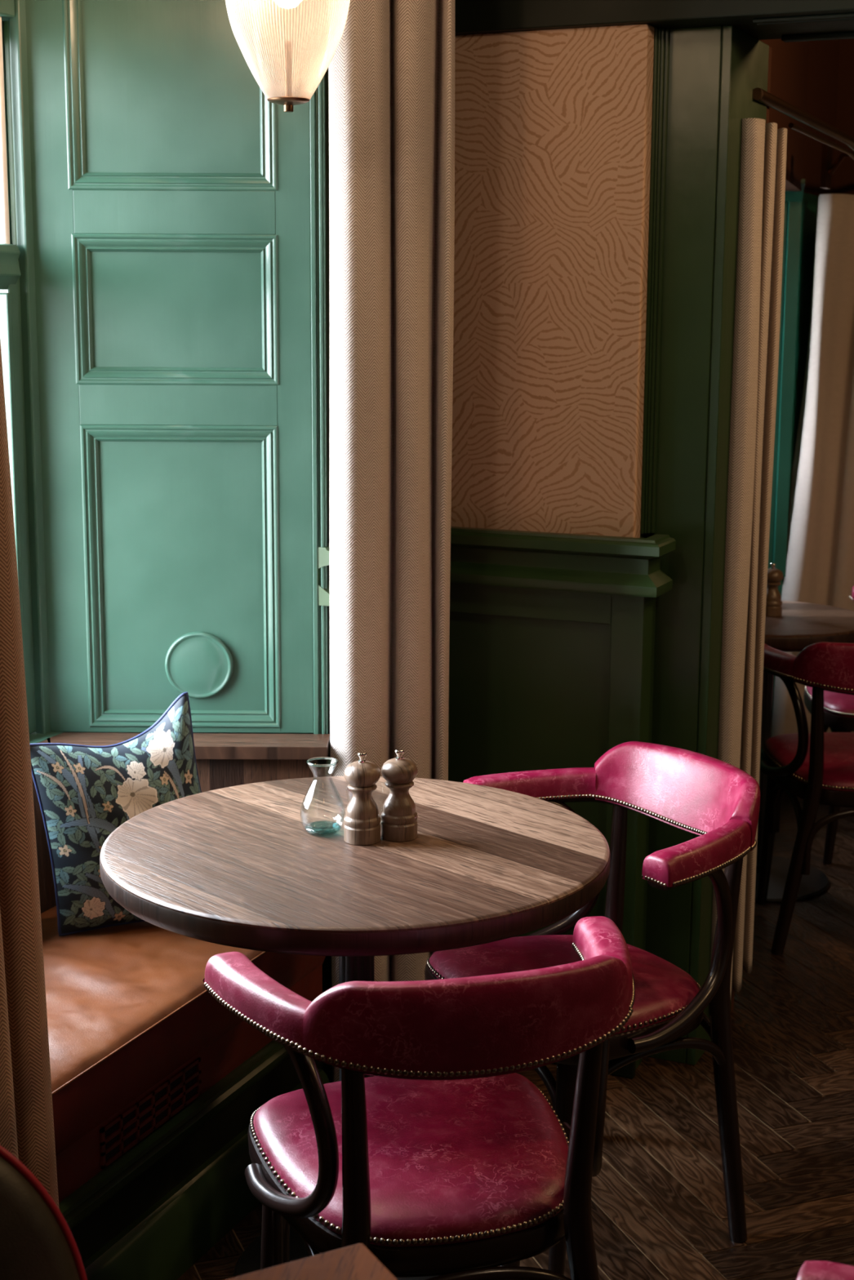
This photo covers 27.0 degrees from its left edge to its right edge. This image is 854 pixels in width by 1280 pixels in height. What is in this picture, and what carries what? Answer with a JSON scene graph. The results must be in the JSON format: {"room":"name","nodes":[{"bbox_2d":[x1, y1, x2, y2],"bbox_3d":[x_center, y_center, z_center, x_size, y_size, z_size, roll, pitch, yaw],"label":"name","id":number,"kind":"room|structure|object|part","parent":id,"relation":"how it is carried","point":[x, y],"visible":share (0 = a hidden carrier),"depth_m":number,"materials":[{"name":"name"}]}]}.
{"room":"restaurant","nodes":[
{"label":"restaurant","id":0,"kind":"room"},
{"bbox_2d":[3,0,653,1082],"bbox_3d":[-0.880,-0.172,2.022,1.250,2.750,7.070,5,12,24],"label":"wall","id":1,"kind":"structure","parent":0,"point":[323,771],"depth_m":3.30,"materials":[{"name":"green paint"}]},
{"bbox_2d":[0,337,59,1208],"bbox_3d":[-0.618,-0.086,2.082,0.097,2.538,0.576,5,12,24],"label":"curtain","id":2,"kind":"object","parent":1,"relation":"hanging from","point":[27,1131],"visible":0.77,"depth_m":2.33,"materials":[{"name":"brown fabric"}]},
{"bbox_2d":[0,0,63,743],"bbox_3d":[-0.959,-0.420,2.986,0.235,1.405,0.880,5,12,24],"label":"window","id":3,"kind":"structure","parent":1,"relation":"in","point":[18,318],"depth_m":3.27,"materials":[{"name":"green paint"}]},
{"bbox_2d":[0,16,9,244],"bbox_3d":[-0.765,-0.919,3.183,0.021,0.415,0.021,5,12,24],"label":"window pane","id":4,"kind":"object","parent":3,"relation":"on","point":[4,202],"visible":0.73,"depth_m":3.19,"materials":[{"name":"white glass"}]},
{"bbox_3d":[-0.922,-0.620,2.920,0.082,0.082,0.727,5,12,24],"label":"meeting rail","id":5,"kind":"part","parent":3,"relation":"part of","materials":[{"name":"green paint"}]},
{"bbox_3d":[-0.905,-0.198,3.004,0.038,0.887,0.750,5,12,24],"label":"sash","id":6,"kind":"part","parent":3,"relation":"part of","materials":[{"name":"green paint"}]},
{"bbox_3d":[-0.961,0.252,3.117,0.235,0.037,0.785,5,12,24],"label":"sill","id":7,"kind":"part","parent":3,"relation":"part of","materials":[{"name":"green paint"}]},
{"bbox_2d":[25,0,313,733],"bbox_3d":[-0.469,-0.648,3.270,0.511,1.680,0.022,0,11,0],"label":"panelled reveal","id":8,"kind":"structure","parent":1,"relation":"attached to","point":[171,197],"depth_m":3.29,"materials":[{"name":"green paint"}]},
{"bbox_3d":[-0.460,-1.111,3.182,0.380,0.595,0.021,0,11,0],"label":"panel","id":9,"kind":"part","parent":8,"relation":"part of","materials":[{"name":"green paint"}]},
{"bbox_3d":[-0.462,-0.608,3.277,0.376,0.272,0.021,0,11,0],"label":"panel","id":10,"kind":"part","parent":8,"relation":"part of","materials":[{"name":"green paint"}]},
{"bbox_3d":[-0.463,-0.117,3.371,0.368,0.578,0.021,0,11,0],"label":"panel","id":11,"kind":"part","parent":8,"relation":"part of","materials":[{"name":"green paint"}]},
{"bbox_2d":[164,631,233,698],"bbox_3d":[-0.436,0.049,3.402,0.131,0.131,0.011,0,11,0],"label":"cover plate","id":12,"kind":"object","parent":8,"relation":"attached to","point":[198,664],"visible":0.98,"depth_m":3.40,"materials":[{"name":"green paint"}]},
{"bbox_2d":[308,0,328,733],"bbox_3d":[-0.200,-0.633,3.279,0.026,1.712,0.035,0,11,0],"label":"trim","id":13,"kind":"structure","parent":1,"relation":"attached to","point":[317,102],"depth_m":3.29,"materials":[{"name":"green paint"}]},
{"bbox_2d":[328,0,454,1082],"bbox_3d":[-0.065,-0.327,3.363,0.319,2.538,0.146,-9,14,-41],"label":"curtain","id":14,"kind":"object","parent":1,"relation":"hanging from","point":[391,68],"visible":0.64,"depth_m":3.27,"materials":[{"name":"beige fabric"}]},
{"bbox_2d":[448,582,655,1069],"bbox_3d":[0.204,0.378,3.763,0.530,1.033,0.091,5,12,24],"label":"wainscot","id":15,"kind":"structure","parent":1,"relation":"attached to","point":[540,679],"depth_m":3.66,"materials":[{"name":"green paint"}]},
{"bbox_2d":[553,1059,635,1078],"bbox_3d":[0.187,0.833,3.803,0.538,0.120,0.017,5,12,24],"label":"baseboard","id":16,"kind":"structure","parent":1,"relation":"attached to","point":[628,1071],"depth_m":3.70,"materials":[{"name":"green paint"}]},
{"bbox_2d":[640,26,670,533],"bbox_3d":[0.450,-0.697,3.510,0.024,0.982,0.042,5,12,24],"label":"trim","id":17,"kind":"structure","parent":1,"relation":"attached to","point":[661,35],"depth_m":3.50,"materials":[{"name":"green paint"}]},
{"bbox_2d":[730,46,771,1012],"bbox_3d":[0.662,-0.190,3.876,0.082,2.108,0.040,5,12,24],"label":"trim","id":18,"kind":"structure","parent":1,"relation":"attached to","point":[770,48],"depth_m":3.69,"materials":[{"name":"green paint"}]},
{"bbox_2d":[177,793,853,1279],"bbox_3d":[1.337,1.171,2.544,5.800,0.060,9.660,5,12,24],"label":"floor","id":19,"kind":"structure","parent":0,"point":[659,1208],"depth_m":3.47,"materials":[{"name":"wood"}]},
{"bbox_2d":[0,1145,87,1279],"bbox_3d":[-0.455,0.891,1.494,0.481,0.867,0.526,-5,12,-26],"label":"tub chair","id":20,"kind":"object","parent":19,"relation":"on","point":[37,1242],"visible":1,"depth_m":1.69,"materials":[{"name":"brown leather"}]},
{"bbox_2d":[31,759,329,1279],"bbox_3d":[-0.609,0.660,3.019,0.502,0.746,1.099,5,12,24],"label":"window bench","id":21,"kind":"object","parent":19,"relation":"on","point":[157,1086],"visible":0.49,"depth_m":2.93,"materials":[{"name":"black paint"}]},
{"bbox_2d":[30,691,201,936],"bbox_3d":[-0.530,0.310,3.182,0.382,0.422,0.128,-7,13,-33],"label":"cushion","id":22,"kind":"object","parent":21,"relation":"on","point":[85,793],"visible":0.59,"depth_m":3.13,"materials":[{"name":"multicoloured fabric"}]},
{"bbox_2d":[99,1057,201,1168],"bbox_3d":[-0.439,0.755,2.849,0.004,0.065,0.290,5,12,24],"label":"vent grille","id":23,"kind":"object","parent":21,"relation":"attached to","point":[143,1119],"depth_m":2.84,"materials":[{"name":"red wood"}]},
{"bbox_2d":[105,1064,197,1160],"bbox_3d":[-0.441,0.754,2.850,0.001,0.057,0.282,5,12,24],"label":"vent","id":24,"kind":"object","parent":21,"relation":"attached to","point":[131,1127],"depth_m":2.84,"materials":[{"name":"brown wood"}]},
{"bbox_2d":[40,906,263,1092],"bbox_3d":[-0.610,0.567,2.983,0.455,0.031,1.066,5,12,24],"label":"seat cushion","id":25,"kind":"object","parent":21,"relation":"on","point":[110,991],"depth_m":2.93,"materials":[{"name":"brown leather"}]},
{"bbox_2d":[37,732,329,759],"bbox_3d":[-0.692,0.234,3.188,1.082,0.025,0.425,-8,14,-38],"label":"ledge","id":26,"kind":"object","parent":21,"relation":"on","point":[206,745],"visible":0.41,"depth_m":3.34,"materials":[{"name":"brown wood"}]},
{"bbox_2d":[52,951,325,1156],"bbox_3d":[-0.414,0.652,2.898,0.025,0.104,1.043,5,12,24],"label":"panel","id":27,"kind":"object","parent":21,"relation":"on","point":[108,1078],"depth_m":2.81,"materials":[{"name":"red wood"}]},
{"bbox_3d":[-0.408,0.914,2.945,0.034,0.276,1.043,5,12,24],"label":"plinth moulding","id":28,"kind":"part","parent":21,"relation":"part of","materials":[{"name":"green paint"}]},
{"bbox_2d":[225,1243,397,1279],"bbox_3d":[-0.146,0.967,1.407,0.420,0.749,0.420,-5,12,-28],"label":"square table","id":29,"kind":"object","parent":19,"relation":"on","point":[353,1262],"visible":1,"depth_m":1.57,"materials":[{"name":"brown wood"}]},
{"bbox_2d":[99,776,609,1279],"bbox_3d":[-0.114,0.685,2.883,0.800,0.748,0.800,5,12,24],"label":"round table","id":30,"kind":"object","parent":19,"relation":"on","point":[237,866],"visible":0.84,"depth_m":2.69,"materials":[{"name":"brown wood"}]},
{"bbox_2d":[300,756,345,835],"bbox_3d":[-0.167,0.251,2.850,0.072,0.118,0.072,5,12,24],"label":"carafe","id":31,"kind":"object","parent":30,"relation":"on","point":[317,757],"visible":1,"depth_m":2.84,"materials":[{"name":"clear glass"}]},
{"bbox_2d":[343,751,380,845],"bbox_3d":[-0.102,0.247,2.803,0.059,0.143,0.059,5,12,24],"label":"pepper mill","id":32,"kind":"object","parent":30,"relation":"on","point":[362,820],"visible":1,"depth_m":2.79,"materials":[{"name":"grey wood"}]},
{"bbox_3d":[-0.102,0.184,2.791,0.014,0.015,0.014,5,12,24],"label":"knob","id":33,"kind":"part","parent":32,"relation":"part of","materials":[{"name":"metal"}]},
{"bbox_2d":[381,748,417,841],"bbox_3d":[-0.044,0.244,2.822,0.059,0.143,0.059,-3,11,-16],"label":"pepper mill","id":34,"kind":"object","parent":30,"relation":"on","point":[399,816],"visible":1,"depth_m":2.81,"materials":[{"name":"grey wood"}]},
{"bbox_3d":[-0.043,0.181,2.810,0.014,0.015,0.014,-3,11,-16],"label":"knob","id":35,"kind":"part","parent":34,"relation":"part of","materials":[{"name":"metal"}]},
{"bbox_2d":[202,915,635,1279],"bbox_3d":[0.006,0.752,2.413,0.593,0.804,0.516,-3,11,-16],"label":"chair","id":36,"kind":"object","parent":19,"relation":"on","point":[448,1162],"visible":0.99,"depth_m":2.26,"materials":[{"name":"leather"}]},
{"bbox_3d":[-0.205,0.451,2.256,0.067,0.048,0.256,-6,13,-31],"label":"armrest","id":37,"kind":"part","parent":36,"relation":"part of","materials":[{"name":"leather"}]},
{"bbox_3d":[-0.224,0.923,2.583,0.040,0.398,0.070,-9,14,-42],"label":"leg","id":38,"kind":"part","parent":36,"relation":"part of","materials":[{"name":"brown wood"}]},
{"bbox_3d":[-0.122,0.845,2.215,0.107,0.694,0.053,-3,11,-16],"label":"leg","id":39,"kind":"part","parent":36,"relation":"part of","materials":[{"name":"brown wood"}]},
{"bbox_3d":[-0.005,0.733,2.451,0.441,0.067,0.425,-3,11,-16],"label":"seat frame","id":40,"kind":"part","parent":36,"relation":"part of","materials":[{"name":"brown wood"}]},
{"bbox_3d":[-0.005,0.705,2.446,0.436,0.034,0.421,-3,11,-16],"label":"nail trim","id":41,"kind":"part","parent":36,"relation":"part of","materials":[{"name":"metal"}]},
{"bbox_3d":[-0.005,0.697,2.444,0.428,0.058,0.413,-3,11,-16],"label":"seat","id":42,"kind":"part","parent":36,"relation":"part of","materials":[{"name":"leather"}]},
{"bbox_3d":[0.030,0.477,2.286,0.588,0.027,0.337,-3,11,-16],"label":"nail trim","id":43,"kind":"part","parent":36,"relation":"part of","materials":[{"name":"metal"}]},
{"bbox_3d":[0.030,0.485,2.288,0.564,0.032,0.319,-3,11,-16],"label":"arm rail","id":44,"kind":"part","parent":36,"relation":"part of","materials":[{"name":"purple leather"}]},
{"bbox_3d":[0.063,0.453,2.168,0.425,0.124,0.123,-3,11,-16],"label":"backrest","id":45,"kind":"part","parent":36,"relation":"part of","materials":[{"name":"leather"}]},
{"bbox_3d":[0.124,0.906,2.684,0.040,0.398,0.070,2,11,9],"label":"leg","id":46,"kind":"part","parent":36,"relation":"part of","materials":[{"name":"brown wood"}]},
{"bbox_3d":[0.229,0.827,2.318,0.107,0.694,0.053,-3,11,-16],"label":"leg","id":47,"kind":"part","parent":36,"relation":"part of","materials":[{"name":"brown wood"}]},
{"bbox_3d":[0.241,0.429,2.386,0.067,0.048,0.256,0,11,-1],"label":"armrest","id":48,"kind":"part","parent":36,"relation":"part of","materials":[{"name":"leather"}]},
{"bbox_2d":[424,741,759,1275],"bbox_3d":[0.286,0.623,3.097,0.516,0.804,0.593,-7,13,-32],"label":"chair","id":49,"kind":"object","parent":19,"relation":"on","point":[713,800],"visible":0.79,"depth_m":3.05,"materials":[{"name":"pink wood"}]},
{"bbox_3d":[0.191,0.264,3.246,0.256,0.048,0.067,-3,11,-17],"label":"armrest","id":50,"kind":"part","parent":49,"relation":"part of","materials":[{"name":"leather"}]},
{"bbox_3d":[0.220,0.869,2.881,0.040,0.398,0.070,7,13,31],"label":"leg","id":51,"kind":"part","parent":49,"relation":"part of","materials":[{"name":"brown wood"}]},
{"bbox_3d":[0.251,0.588,3.067,0.421,0.034,0.436,-7,13,-32],"label":"nail trim","id":52,"kind":"part","parent":49,"relation":"part of","materials":[{"name":"metal"}]},
{"bbox_3d":[0.251,0.580,3.065,0.413,0.058,0.428,-7,13,-32],"label":"seat","id":53,"kind":"part","parent":49,"relation":"part of","materials":[{"name":"leather"}]},
{"bbox_3d":[0.251,0.615,3.072,0.425,0.067,0.441,-7,13,-32],"label":"seat frame","id":54,"kind":"part","parent":49,"relation":"part of","materials":[{"name":"brown wood"}]},
{"bbox_3d":[0.328,0.632,3.347,0.053,0.694,0.107,-7,13,-32],"label":"leg","id":55,"kind":"part","parent":49,"relation":"part of","materials":[{"name":"brown wood"}]},
{"bbox_3d":[0.352,0.327,3.082,0.337,0.027,0.588,-7,13,-32],"label":"nail trim","id":56,"kind":"part","parent":49,"relation":"part of","materials":[{"name":"metal"}]},
{"bbox_3d":[0.352,0.335,3.083,0.319,0.032,0.564,-7,13,-32],"label":"arm rail","id":57,"kind":"part","parent":49,"relation":"part of","materials":[{"name":"brown wood"}]},
{"bbox_3d":[0.451,0.271,3.135,0.123,0.124,0.425,-7,13,-32],"label":"backrest","id":58,"kind":"part","parent":49,"relation":"part of","materials":[{"name":"leather"}]},
{"bbox_3d":[0.442,0.339,2.861,0.067,0.048,0.256,10,14,41],"label":"armrest","id":59,"kind":"part","parent":49,"relation":"part of","materials":[{"name":"leather"}]},
{"bbox_3d":[0.525,0.690,3.044,0.053,0.694,0.107,-7,13,-32],"label":"leg","id":60,"kind":"part","parent":49,"relation":"part of","materials":[{"name":"brown wood"}]},
{"bbox_2d":[644,25,768,1065],"bbox_3d":[0.577,-0.163,3.731,0.126,2.108,0.298,5,12,24],"label":"pillar","id":61,"kind":"structure","parent":19,"relation":"on","point":[714,72],"depth_m":3.54,"materials":[{"name":"green paint"}]},
{"bbox_2d":[752,87,853,189],"bbox_3d":[1.050,-1.268,4.649,0.151,0.120,2.356,4,12,21],"label":"curtain rod","id":62,"kind":"object","parent":61,"relation":"attached to","point":[759,95],"visible":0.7,"depth_m":4.18,"materials":[{"name":"brown metal"}]},
{"bbox_2d":[710,118,786,1001],"bbox_3d":[0.684,-0.141,3.789,0.061,1.845,0.300,5,12,24],"label":"curtain","id":63,"kind":"object","parent":62,"relation":"hanging from","point":[759,259],"visible":0.83,"depth_m":3.68,"materials":[{"name":"beige fabric"}]},
{"bbox_2d":[770,193,853,737],"bbox_3d":[1.424,-0.447,5.692,0.602,1.900,0.134,1,11,3],"label":"curtain","id":64,"kind":"object","parent":62,"relation":"hanging from","point":[820,564],"visible":0.69,"depth_m":5.65,"materials":[{"name":"beige fabric"}]},
{"bbox_2d":[754,600,853,902],"bbox_3d":[0.921,0.302,4.920,0.570,0.748,0.570,-4,12,-21],"label":"round table","id":65,"kind":"object","parent":19,"relation":"on","point":[800,625],"visible":0.34,"depth_m":4.86,"materials":[{"name":"brown wood"}]},
{"bbox_2d":[765,563,782,616],"bbox_3d":[0.942,-0.139,4.856,0.059,0.143,0.059,1,11,5],"label":"pepper mill","id":66,"kind":"object","parent":65,"relation":"on","point":[773,601],"visible":0.77,"depth_m":4.84,"materials":[{"name":"brown wood"}]},
{"bbox_3d":[0.943,-0.202,4.844,0.014,0.015,0.014,1,11,5],"label":"knob","id":67,"kind":"part","parent":66,"relation":"part of","materials":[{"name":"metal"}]},
{"bbox_2d":[756,641,853,955],"bbox_3d":[1.095,0.359,4.505,0.593,0.804,0.516,0,11,0],"label":"chair","id":68,"kind":"object","parent":19,"relation":"on","point":[815,766],"visible":0.9,"depth_m":4.36,"materials":[{"name":"leather"}]},
{"bbox_3d":[0.912,0.519,4.733,0.040,0.398,0.070,-5,12,-25],"label":"leg","id":69,"kind":"part","parent":68,"relation":"part of","materials":[{"name":"brown wood"}]},
{"bbox_3d":[0.863,0.046,4.411,0.067,0.048,0.256,-3,11,-15],"label":"armrest","id":70,"kind":"part","parent":68,"relation":"part of","materials":[{"name":"leather"}]},
{"bbox_3d":[0.911,0.443,4.351,0.107,0.694,0.053,0,11,0],"label":"leg","id":71,"kind":"part","parent":68,"relation":"part of","materials":[{"name":"brown wood"}]},
{"bbox_3d":[1.095,0.339,4.544,0.441,0.067,0.425,0,11,0],"label":"seat frame","id":72,"kind":"part","parent":68,"relation":"part of","materials":[{"name":"brown wood"}]},
{"bbox_3d":[1.095,0.312,4.539,0.436,0.034,0.421,0,11,0],"label":"nail trim","id":73,"kind":"part","parent":68,"relation":"part of","materials":[{"name":"metal"}]},
{"bbox_3d":[1.095,0.304,4.537,0.428,0.058,0.413,0,11,0],"label":"seat","id":74,"kind":"part","parent":68,"relation":"part of","materials":[{"name":"leather"}]},
{"bbox_3d":[1.096,0.085,4.375,0.588,0.027,0.337,0,11,0],"label":"nail trim","id":75,"kind":"part","parent":68,"relation":"part of","materials":[{"name":"metal"}]},
{"bbox_3d":[1.096,0.092,4.377,0.564,0.032,0.319,0,11,0],"label":"arm rail","id":76,"kind":"part","parent":68,"relation":"part of","materials":[{"name":"brown wood"}]},
{"bbox_3d":[1.096,0.061,4.251,0.425,0.124,0.123,0,11,0],"label":"backrest","id":77,"kind":"part","parent":68,"relation":"part of","materials":[{"name":"leather"}]},
{"bbox_2d":[795,1260,853,1279],"bbox_3d":[0.353,0.950,1.388,0.516,0.804,0.593,3,11,14],"label":"chair","id":78,"kind":"object","parent":19,"relation":"on","point":[815,1269],"visible":1,"depth_m":1.58,"materials":[{"name":"pink leather"}]},
{"bbox_2d":[802,585,853,864],"bbox_3d":[1.378,0.220,5.240,0.516,0.804,0.593,1,11,2],"label":"chair","id":79,"kind":"object","parent":19,"relation":"on","point":[838,708],"visible":0.46,"depth_m":5.10,"materials":[{"name":"leather"}]},
{"bbox_3d":[1.336,0.208,5.240,0.425,0.067,0.441,1,11,2],"label":"seat frame","id":80,"kind":"part","parent":79,"relation":"part of","materials":[{"name":"brown wood"}]},
{"bbox_3d":[1.336,0.181,5.234,0.421,0.034,0.436,1,11,2],"label":"nail trim","id":81,"kind":"part","parent":79,"relation":"part of","materials":[{"name":"metal"}]},
{"bbox_3d":[1.336,0.172,5.233,0.413,0.058,0.428,1,11,2],"label":"seat","id":82,"kind":"part","parent":79,"relation":"part of","materials":[{"name":"leather"}]},
{"bbox_3d":[1.177,0.450,5.107,0.070,0.398,0.040,-4,12,-23],"label":"leg","id":83,"kind":"part","parent":79,"relation":"part of","materials":[{"name":"brown wood"}]},
{"bbox_3d":[1.422,-0.141,5.407,0.256,0.048,0.067,4,11,17],"label":"armrest","id":84,"kind":"part","parent":79,"relation":"part of","materials":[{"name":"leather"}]},
{"bbox_2d":[450,23,653,537],"bbox_3d":[0.199,-0.705,3.574,0.493,0.988,0.045,5,12,24],"label":"wall","id":85,"kind":"structure","parent":0,"point":[553,127],"depth_m":3.53,"materials":[{"name":"paper"}]},
{"bbox_2d":[317,526,675,606],"bbox_3d":[0.141,-0.138,3.463,0.568,0.111,0.473,5,12,24],"label":"rail","id":86,"kind":"object","parent":85,"relation":"attached to","point":[562,562],"visible":0.67,"depth_m":3.55,"materials":[{"name":"green paint"}]},
{"bbox_2d":[767,192,817,720],"bbox_3d":[1.221,-0.576,6.391,1.530,1.930,1.740,5,12,24],"label":"wall","id":87,"kind":"structure","parent":0,"point":[809,203],"depth_m":5.69,"materials":[{"name":"teal paint"}]},
{"bbox_2d":[773,178,804,577],"bbox_3d":[0.899,-0.815,5.617,0.526,1.245,0.050,0,11,0],"label":"trim","id":88,"kind":"structure","parent":87,"relation":"attached to","point":[794,198],"depth_m":5.63,"materials":[{"name":"teal paint"}]},
{"bbox_2d":[759,38,853,195],"bbox_3d":[0.894,-1.788,5.397,1.530,0.820,3.380,5,12,24],"label":"wall","id":89,"kind":"structure","parent":0,"point":[830,68],"depth_m":5.61,"materials":[{"name":"brown paint"}]},
{"bbox_3d":[1.340,-1.603,1.987,5.800,0.100,9.600,5,12,24],"label":"ceiling","id":90,"kind":"structure","parent":0,"visible":0},
{"bbox_2d":[225,0,350,111],"bbox_3d":[-0.220,-1.272,2.773,0.209,0.862,0.209,1,11,1],"label":"pendant lamp","id":91,"kind":"object","parent":90,"relation":"hanging from","point":[288,100],"visible":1,"depth_m":2.82,"materials":[{"name":"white glass"}]},
{"bbox_3d":[-0.222,-0.911,2.842,0.010,0.088,0.011,5,12,24],"label":"rod","id":92,"kind":"part","parent":91,"relation":"part of","materials":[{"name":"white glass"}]},
{"bbox_3d":[-0.221,-1.054,2.815,0.066,0.104,0.066,5,12,24],"label":"bulb","id":93,"kind":"part","parent":91,"relation":"part of","materials":[{"name":"white glass"}]},
{"bbox_2d":[454,0,853,42],"bbox_3d":[2.103,-1.355,2.715,4.550,0.652,0.315,5,12,24],"label":"beam","id":94,"kind":"structure","parent":90,"relation":"attached to","point":[786,20],"depth_m":3.38,"materials":[{"name":"black paint"}]}
]}

